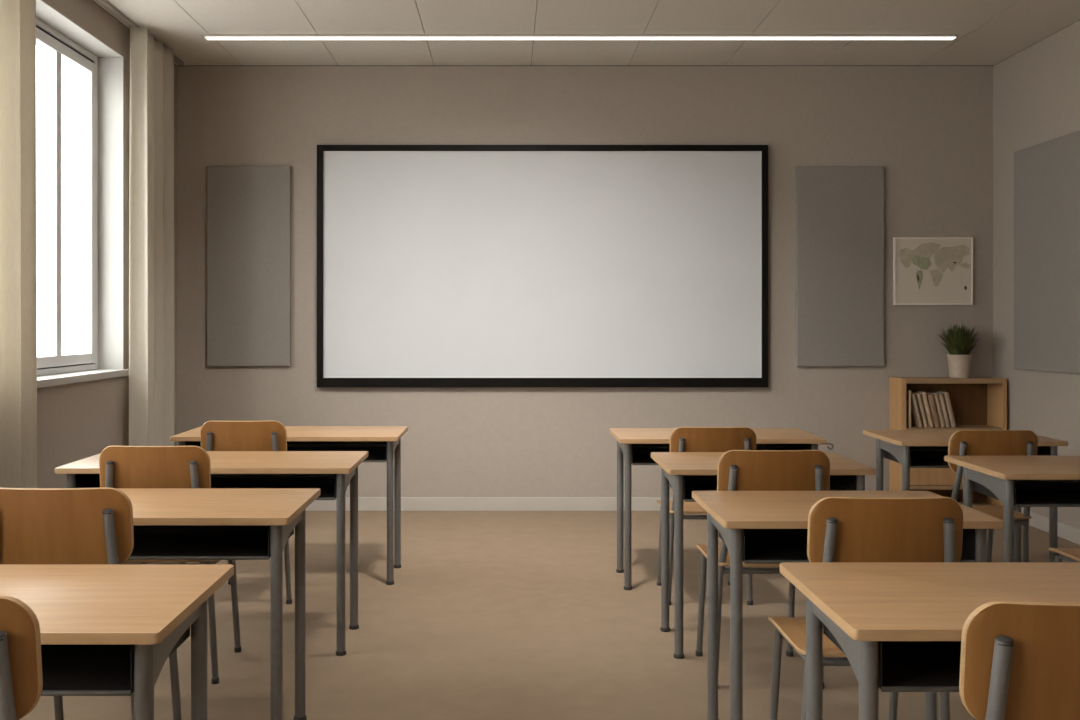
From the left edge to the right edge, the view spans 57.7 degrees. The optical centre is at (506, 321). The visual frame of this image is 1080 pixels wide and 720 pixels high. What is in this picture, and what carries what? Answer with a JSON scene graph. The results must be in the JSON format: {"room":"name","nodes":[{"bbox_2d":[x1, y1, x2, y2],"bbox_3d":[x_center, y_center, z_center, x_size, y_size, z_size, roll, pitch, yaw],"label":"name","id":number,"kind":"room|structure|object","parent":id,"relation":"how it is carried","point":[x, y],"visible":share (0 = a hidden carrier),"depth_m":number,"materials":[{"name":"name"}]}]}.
{"room":"classroom","nodes":[
{"label":"classroom","id":0,"kind":"room"},
{"bbox_2d":[37,0,176,487],"bbox_3d":[-2.548,-0.245,2.710,0.300,3.230,8.820,0,0,0],"label":"wall","id":1,"kind":"structure","parent":0,"point":[76,421],"depth_m":5.79,"materials":[{"name":"beige paint"}]},
{"bbox_2d":[36,0,128,387],"bbox_3d":[-2.523,-0.662,5.519,0.310,1.995,1.237,0,0,0],"label":"window","id":2,"kind":"structure","parent":1,"relation":"in","point":[99,356],"depth_m":6.04,"materials":[{"name":"white paint"}]},
{"bbox_2d":[20,511,1079,719],"bbox_3d":[0.567,1.420,2.710,6.529,0.100,9.420,0,0,0],"label":"floor","id":3,"kind":"structure","parent":0,"point":[485,615],"depth_m":4.25,"materials":[{"name":"carpet"}]},
{"bbox_2d":[0,596,42,719],"bbox_3d":[-0.974,0.907,1.817,0.426,0.926,0.505,0,0,0],"label":"chair","id":4,"kind":"object","parent":3,"relation":"on","point":[21,679],"visible":1,"depth_m":1.60,"materials":[{"name":"wood"}]},
{"bbox_2d":[0,487,181,719],"bbox_3d":[-1.211,0.905,2.837,0.426,0.930,0.505,0,0,0],"label":"chair","id":5,"kind":"object","parent":3,"relation":"on","point":[38,525],"visible":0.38,"depth_m":2.61,"materials":[{"name":"wood"}]},
{"bbox_2d":[0,564,233,719],"bbox_3d":[-1.270,0.983,2.140,1.205,0.775,0.530,0,0,0],"label":"school desk","id":6,"kind":"object","parent":3,"relation":"on","point":[106,629],"visible":1,"depth_m":2.10,"materials":[{"name":"wood"}]},
{"bbox_2d":[41,627,189,695],"bbox_3d":[-1.270,0.675,2.095,1.070,0.114,0.360,0,0,0],"label":"tray","id":7,"kind":"object","parent":6,"relation":"on","point":[67,669],"depth_m":2.04,"materials":[{"name":"metal"}]},
{"bbox_2d":[99,446,241,683],"bbox_3d":[-1.305,0.912,3.837,0.426,0.915,0.505,0,0,0],"label":"chair","id":8,"kind":"object","parent":3,"relation":"on","point":[119,466],"visible":0.44,"depth_m":3.61,"materials":[{"name":"wood"}]},
{"bbox_2d":[55,451,367,655],"bbox_3d":[-1.240,0.983,4.250,1.205,0.775,0.530,0,0,0],"label":"school desk","id":9,"kind":"object","parent":3,"relation":"on","point":[331,472],"visible":0.62,"depth_m":4.24,"materials":[{"name":"wood"}]},
{"bbox_2d":[75,474,348,499],"bbox_3d":[-1.240,0.675,4.205,1.070,0.114,0.360,0,0,0],"label":"tray","id":10,"kind":"object","parent":9,"relation":"on","point":[329,485],"depth_m":4.38,"materials":[{"name":"metal"}]},
{"bbox_2d":[117,488,319,719],"bbox_3d":[-1.268,0.983,3.240,1.205,0.775,0.530,0,0,0],"label":"school desk","id":11,"kind":"object","parent":3,"relation":"on","point":[168,523],"visible":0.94,"depth_m":3.18,"materials":[{"name":"wood"}]},
{"bbox_2d":[127,525,293,559],"bbox_3d":[-1.268,0.675,3.195,1.070,0.114,0.360,0,0,0],"label":"tray","id":12,"kind":"object","parent":11,"relation":"on","point":[151,542],"depth_m":3.21,"materials":[{"name":"metal"}]},
{"bbox_2d":[200,421,291,603],"bbox_3d":[-1.258,0.919,4.887,0.426,0.901,0.505,0,0,0],"label":"chair","id":13,"kind":"object","parent":3,"relation":"on","point":[215,435],"visible":0.25,"depth_m":4.65,"materials":[{"name":"brown wood"}]},
{"bbox_2d":[170,426,407,584],"bbox_3d":[-1.155,0.983,5.335,1.180,0.775,0.530,0,0,0],"label":"school desk","id":14,"kind":"object","parent":3,"relation":"on","point":[382,443],"visible":0.58,"depth_m":5.37,"materials":[{"name":"brown wood"}]},
{"bbox_2d":[185,441,386,461],"bbox_3d":[-1.155,0.675,5.290,1.048,0.114,0.360,0,0,0],"label":"tray","id":15,"kind":"object","parent":14,"relation":"on","point":[377,450],"depth_m":5.46,"materials":[{"name":"metal"}]},
{"bbox_2d":[657,427,755,604],"bbox_3d":[0.980,0.933,4.867,0.426,0.874,0.505,0,0,0],"label":"chair","id":16,"kind":"object","parent":3,"relation":"on","point":[682,439],"visible":0.36,"depth_m":4.64,"materials":[{"name":"wood"}]},
{"bbox_2d":[609,428,833,589],"bbox_3d":[1.122,0.983,5.235,1.098,0.775,0.530,0,0,0],"label":"school desk","id":17,"kind":"object","parent":3,"relation":"on","point":[635,446],"visible":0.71,"depth_m":5.18,"materials":[{"name":"brown wood"}]},
{"bbox_2d":[632,444,810,464],"bbox_3d":[1.098,0.675,5.190,0.915,0.114,0.360,0,0,0],"label":"tray","id":18,"kind":"object","parent":17,"relation":"on","point":[641,453],"depth_m":5.36,"materials":[{"name":"metal"}]},
{"bbox_2d":[695,450,829,688],"bbox_3d":[0.975,0.917,3.787,0.426,0.906,0.505,0,0,0],"label":"chair","id":19,"kind":"object","parent":3,"relation":"on","point":[737,470],"visible":0.47,"depth_m":3.56,"materials":[{"name":"wood"}]},
{"bbox_2d":[651,452,875,658],"bbox_3d":[1.073,0.983,4.215,0.835,0.775,0.530,0,0,0],"label":"school desk","id":20,"kind":"object","parent":3,"relation":"on","point":[686,472],"visible":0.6,"depth_m":4.14,"materials":[{"name":"wood"}]},
{"bbox_2d":[670,475,855,501],"bbox_3d":[1.073,0.675,4.170,0.700,0.114,0.360,0,0,0],"label":"tray","id":21,"kind":"object","parent":20,"relation":"on","point":[687,483],"depth_m":4.22,"materials":[{"name":"metal"}]},
{"bbox_2d":[692,491,1003,719],"bbox_3d":[1.068,0.983,3.190,0.835,0.775,0.530,0,0,0],"label":"school desk","id":22,"kind":"object","parent":3,"relation":"on","point":[755,527],"visible":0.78,"depth_m":3.11,"materials":[{"name":"brown wood"}]},
{"bbox_2d":[719,529,974,563],"bbox_3d":[1.068,0.675,3.145,0.700,0.114,0.360,0,0,0],"label":"tray","id":23,"kind":"object","parent":22,"relation":"on","point":[755,546],"depth_m":3.10,"materials":[{"name":"metal"}]},
{"bbox_2d":[768,497,962,719],"bbox_3d":[1.005,0.915,2.807,0.426,0.910,0.505,0,0,0],"label":"chair","id":24,"kind":"object","parent":3,"relation":"on","point":[840,529],"visible":0.44,"depth_m":2.58,"materials":[{"name":"wood"}]},
{"bbox_2d":[780,562,1079,719],"bbox_3d":[1.090,0.983,2.160,0.835,0.775,0.530,0,0,0],"label":"school desk","id":25,"kind":"object","parent":3,"relation":"on","point":[898,626],"visible":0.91,"depth_m":2.15,"materials":[{"name":"wood"}]},
{"bbox_2d":[823,624,960,691],"bbox_3d":[1.090,0.675,2.115,0.700,0.114,0.360,0,0,0],"label":"tray","id":26,"kind":"object","parent":25,"relation":"on","point":[899,666],"depth_m":2.06,"materials":[{"name":"metal"}]},
{"bbox_2d":[889,377,1006,505],"bbox_3d":[3.136,0.884,6.984,0.737,0.972,0.232,0,0,0],"label":"bookcase","id":27,"kind":"object","parent":3,"relation":"on","point":[977,403],"visible":0.44,"depth_m":6.98,"materials":[{"name":"brown wood"}]},
{"bbox_2d":[906,390,910,427],"bbox_3d":[2.835,0.613,6.973,0.018,0.262,0.165,0,0,0],"label":"book","id":28,"kind":"object","parent":27,"relation":"on","point":[908,392],"visible":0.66,"depth_m":6.90,"materials":[{"name":"beige paper"}]},
{"bbox_2d":[911,393,922,427],"bbox_3d":[2.887,0.625,6.973,0.077,0.239,0.165,0,0,0],"label":"book","id":29,"kind":"object","parent":27,"relation":"on","point":[916,421],"visible":0.77,"depth_m":6.90,"materials":[{"name":"beige paper"}]},
{"bbox_2d":[911,392,927,427],"bbox_3d":[2.924,0.625,6.973,0.077,0.239,0.165,0,0,0],"label":"book","id":30,"kind":"object","parent":27,"relation":"on","point":[918,396],"visible":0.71,"depth_m":6.89,"materials":[{"name":"beige paper"}]},
{"bbox_2d":[913,391,933,427],"bbox_3d":[2.961,0.619,6.973,0.084,0.252,0.165,0,0,0],"label":"book","id":31,"kind":"object","parent":27,"relation":"on","point":[923,394],"visible":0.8,"depth_m":6.89,"materials":[{"name":"beige paper"}]},
{"bbox_2d":[926,393,939,427],"bbox_3d":[3.004,0.624,6.973,0.089,0.240,0.165,0,0,0],"label":"book","id":32,"kind":"object","parent":27,"relation":"on","point":[930,398],"visible":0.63,"depth_m":6.89,"materials":[{"name":"brown paper"}]},
{"bbox_2d":[928,392,944,427],"bbox_3d":[3.045,0.625,6.973,0.077,0.239,0.165,0,0,0],"label":"book","id":33,"kind":"object","parent":27,"relation":"on","point":[936,399],"visible":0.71,"depth_m":6.89,"materials":[{"name":"beige paper"}]},
{"bbox_2d":[936,393,949,427],"bbox_3d":[3.079,0.625,6.973,0.079,0.238,0.165,0,0,0],"label":"book","id":34,"kind":"object","parent":27,"relation":"on","point":[940,396],"visible":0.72,"depth_m":6.89,"materials":[{"name":"beige paper"}]},
{"bbox_2d":[934,391,955,427],"bbox_3d":[3.118,0.620,6.973,0.087,0.249,0.165,0,0,0],"label":"book","id":35,"kind":"object","parent":27,"relation":"on","point":[946,397],"visible":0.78,"depth_m":6.89,"materials":[{"name":"beige paper"}]},
{"bbox_2d":[937,322,980,377],"bbox_3d":[3.219,0.197,6.970,0.327,0.401,0.283,0,0,0],"label":"potted plant","id":36,"kind":"object","parent":27,"relation":"on","point":[958,342],"visible":1,"depth_m":6.93,"materials":[{"name":"green plant"}]},
{"bbox_2d":[863,430,1067,561],"bbox_3d":[2.375,0.983,5.135,0.835,0.775,0.530,0,0,0],"label":"school desk","id":37,"kind":"object","parent":3,"relation":"on","point":[909,448],"visible":0.33,"depth_m":5.06,"materials":[{"name":"wood"}]},
{"bbox_2d":[884,446,1049,467],"bbox_3d":[2.375,0.675,5.090,0.700,0.114,0.360,0,0,0],"label":"tray","id":38,"kind":"object","parent":37,"relation":"on","point":[916,456],"depth_m":5.16,"materials":[{"name":"metal"}]},
{"bbox_2d":[948,430,1037,561],"bbox_3d":[2.248,0.933,4.737,0.426,0.874,0.505,0,0,0],"label":"chair","id":39,"kind":"object","parent":3,"relation":"on","point":[961,442],"visible":0.43,"depth_m":4.51,"materials":[{"name":"wood"}]},
{"bbox_2d":[944,456,1079,561],"bbox_3d":[2.362,0.983,4.100,0.835,0.775,0.530,0,0,0],"label":"school desk","id":40,"kind":"object","parent":3,"relation":"on","point":[1017,481],"visible":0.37,"depth_m":4.06,"materials":[{"name":"wood"}]},
{"bbox_2d":[973,480,1079,506],"bbox_3d":[2.362,0.675,4.055,0.700,0.114,0.360,0,0,0],"label":"tray","id":41,"kind":"object","parent":40,"relation":"on","point":[1024,493],"depth_m":4.12,"materials":[{"name":"metal"}]},
{"bbox_2d":[959,601,1079,719],"bbox_3d":[0.954,0.911,1.817,0.426,0.918,0.505,0,0,0],"label":"chair","id":42,"kind":"object","parent":3,"relation":"on","point":[1019,660],"visible":1,"depth_m":1.59,"materials":[{"name":"wood"}]},
{"bbox_2d":[1048,548,1079,561],"bbox_3d":[2.360,0.912,3.707,0.426,0.915,0.505,0,0,0],"label":"chair","id":43,"kind":"object","parent":3,"relation":"on","point":[1067,554],"visible":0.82,"depth_m":3.81,"materials":[{"name":"wood"}]},
{"bbox_2d":[177,66,992,496],"bbox_3d":[0.567,-0.245,7.270,6.529,3.230,0.300,0,0,0],"label":"wall","id":44,"kind":"structure","parent":0,"point":[930,128],"depth_m":7.12,"materials":[{"name":"beige paint"}]},
{"bbox_2d":[207,166,290,365],"bbox_3d":[-1.868,-0.405,7.100,0.600,1.445,0.040,0,0,0],"label":"acoustic panel","id":45,"kind":"object","parent":44,"relation":"attached to","point":[249,207],"visible":1,"depth_m":7.08,"materials":[{"name":"grey fabric"}]},
{"bbox_2d":[306,497,683,510],"bbox_3d":[0.567,1.321,7.113,5.929,0.098,0.014,0,0,0],"label":"baseboard","id":46,"kind":"structure","parent":44,"relation":"attached to","point":[364,503],"depth_m":7.11,"materials":[{"name":"paint"}]},
{"bbox_2d":[317,145,767,386],"bbox_3d":[0.257,-0.404,7.092,3.257,1.749,0.054,0,0,0],"label":"screen","id":47,"kind":"object","parent":44,"relation":"attached to","point":[438,265],"visible":1,"depth_m":7.08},
{"bbox_2d":[796,166,883,365],"bbox_3d":[2.410,-0.405,7.100,0.630,1.445,0.040,0,0,0],"label":"acoustic panel","id":48,"kind":"object","parent":44,"relation":"attached to","point":[840,209],"visible":1,"depth_m":7.08,"materials":[{"name":"grey fabric"}]},
{"bbox_2d":[893,237,972,304],"bbox_3d":[3.089,-0.368,7.106,0.573,0.492,0.027,0,0,0],"label":"framed map","id":49,"kind":"object","parent":44,"relation":"attached to","point":[926,270],"visible":1,"depth_m":7.10,"materials":[{"name":"paper"}]},
{"bbox_2d":[911,255,931,288],"bbox_3d":[3.003,-0.357,7.099,0.149,0.251,0.001,0,0,0],"label":"print","id":50,"kind":"object","parent":49,"relation":"attached to","point":[921,265],"depth_m":7.10},
{"bbox_2d":[899,242,970,286],"bbox_3d":[3.102,-0.417,7.099,0.520,0.321,0.001,0,0,0],"label":"print","id":51,"kind":"object","parent":49,"relation":"attached to","point":[921,264],"depth_m":7.10},
{"bbox_2d":[93,0,1079,65],"bbox_3d":[0.567,-1.930,2.710,6.529,0.140,9.420,0,0,0],"label":"ceiling","id":52,"kind":"structure","parent":0,"point":[989,32],"depth_m":6.21,"materials":[{"name":"tile"}]},
{"bbox_2d":[96,0,183,64],"bbox_3d":[-2.333,-1.849,5.385,0.040,0.022,3.270,0,0,0],"label":"track","id":53,"kind":"object","parent":52,"relation":"attached to","point":[104,3],"visible":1,"depth_m":5.90,"materials":[{"name":"metal"}]},
{"bbox_2d":[0,0,36,487],"bbox_3d":[-2.286,-0.240,4.340,0.111,3.196,0.812,0,0,0],"label":"curtain","id":54,"kind":"object","parent":53,"relation":"hanging from","point":[18,240],"visible":0.77,"depth_m":4.50,"materials":[{"name":"beige fabric"}]},
{"bbox_2d":[129,25,174,445],"bbox_3d":[-2.295,-0.240,6.397,0.105,3.196,0.652,0,0,0],"label":"curtain","id":55,"kind":"object","parent":53,"relation":"hanging from","point":[151,194],"visible":0.84,"depth_m":6.26,"materials":[{"name":"beige fabric"}]},
{"bbox_2d":[204,34,956,39],"bbox_3d":[0.476,-1.847,6.360,4.868,0.025,0.054,0,0,0],"label":"recessed light","id":56,"kind":"object","parent":52,"relation":"in","point":[206,36],"visible":1,"depth_m":6.33,"materials":[{"name":"white plastic"}]},
{"bbox_2d":[206,37,955,39],"bbox_3d":[0.476,-1.840,6.360,4.852,0.008,0.050,0,0,0],"label":"diffuser","id":57,"kind":"object","parent":56,"relation":"attached to","point":[207,38],"depth_m":6.35,"materials":[{"name":"white plastic"}]},
{"bbox_2d":[993,20,1079,527],"bbox_3d":[3.681,-0.245,2.710,0.300,3.230,8.820,0,0,0],"label":"wall","id":58,"kind":"structure","parent":0,"point":[1036,89],"depth_m":6.62,"materials":[{"name":"beige paint"}]},
{"bbox_2d":[1014,130,1079,373],"bbox_3d":[3.511,-0.425,6.130,0.040,1.490,1.250,0,0,0],"label":"acoustic panel","id":59,"kind":"object","parent":58,"relation":"attached to","point":[1046,174],"visible":1,"depth_m":6.34,"materials":[{"name":"grey fabric"}]},
{"bbox_2d":[1021,508,1079,544],"bbox_3d":[3.524,1.321,2.703,0.014,0.098,8.806,0,0,0],"label":"baseboard","id":60,"kind":"structure","parent":58,"relation":"attached to","point":[1068,532],"depth_m":6.24,"materials":[{"name":"paint"}]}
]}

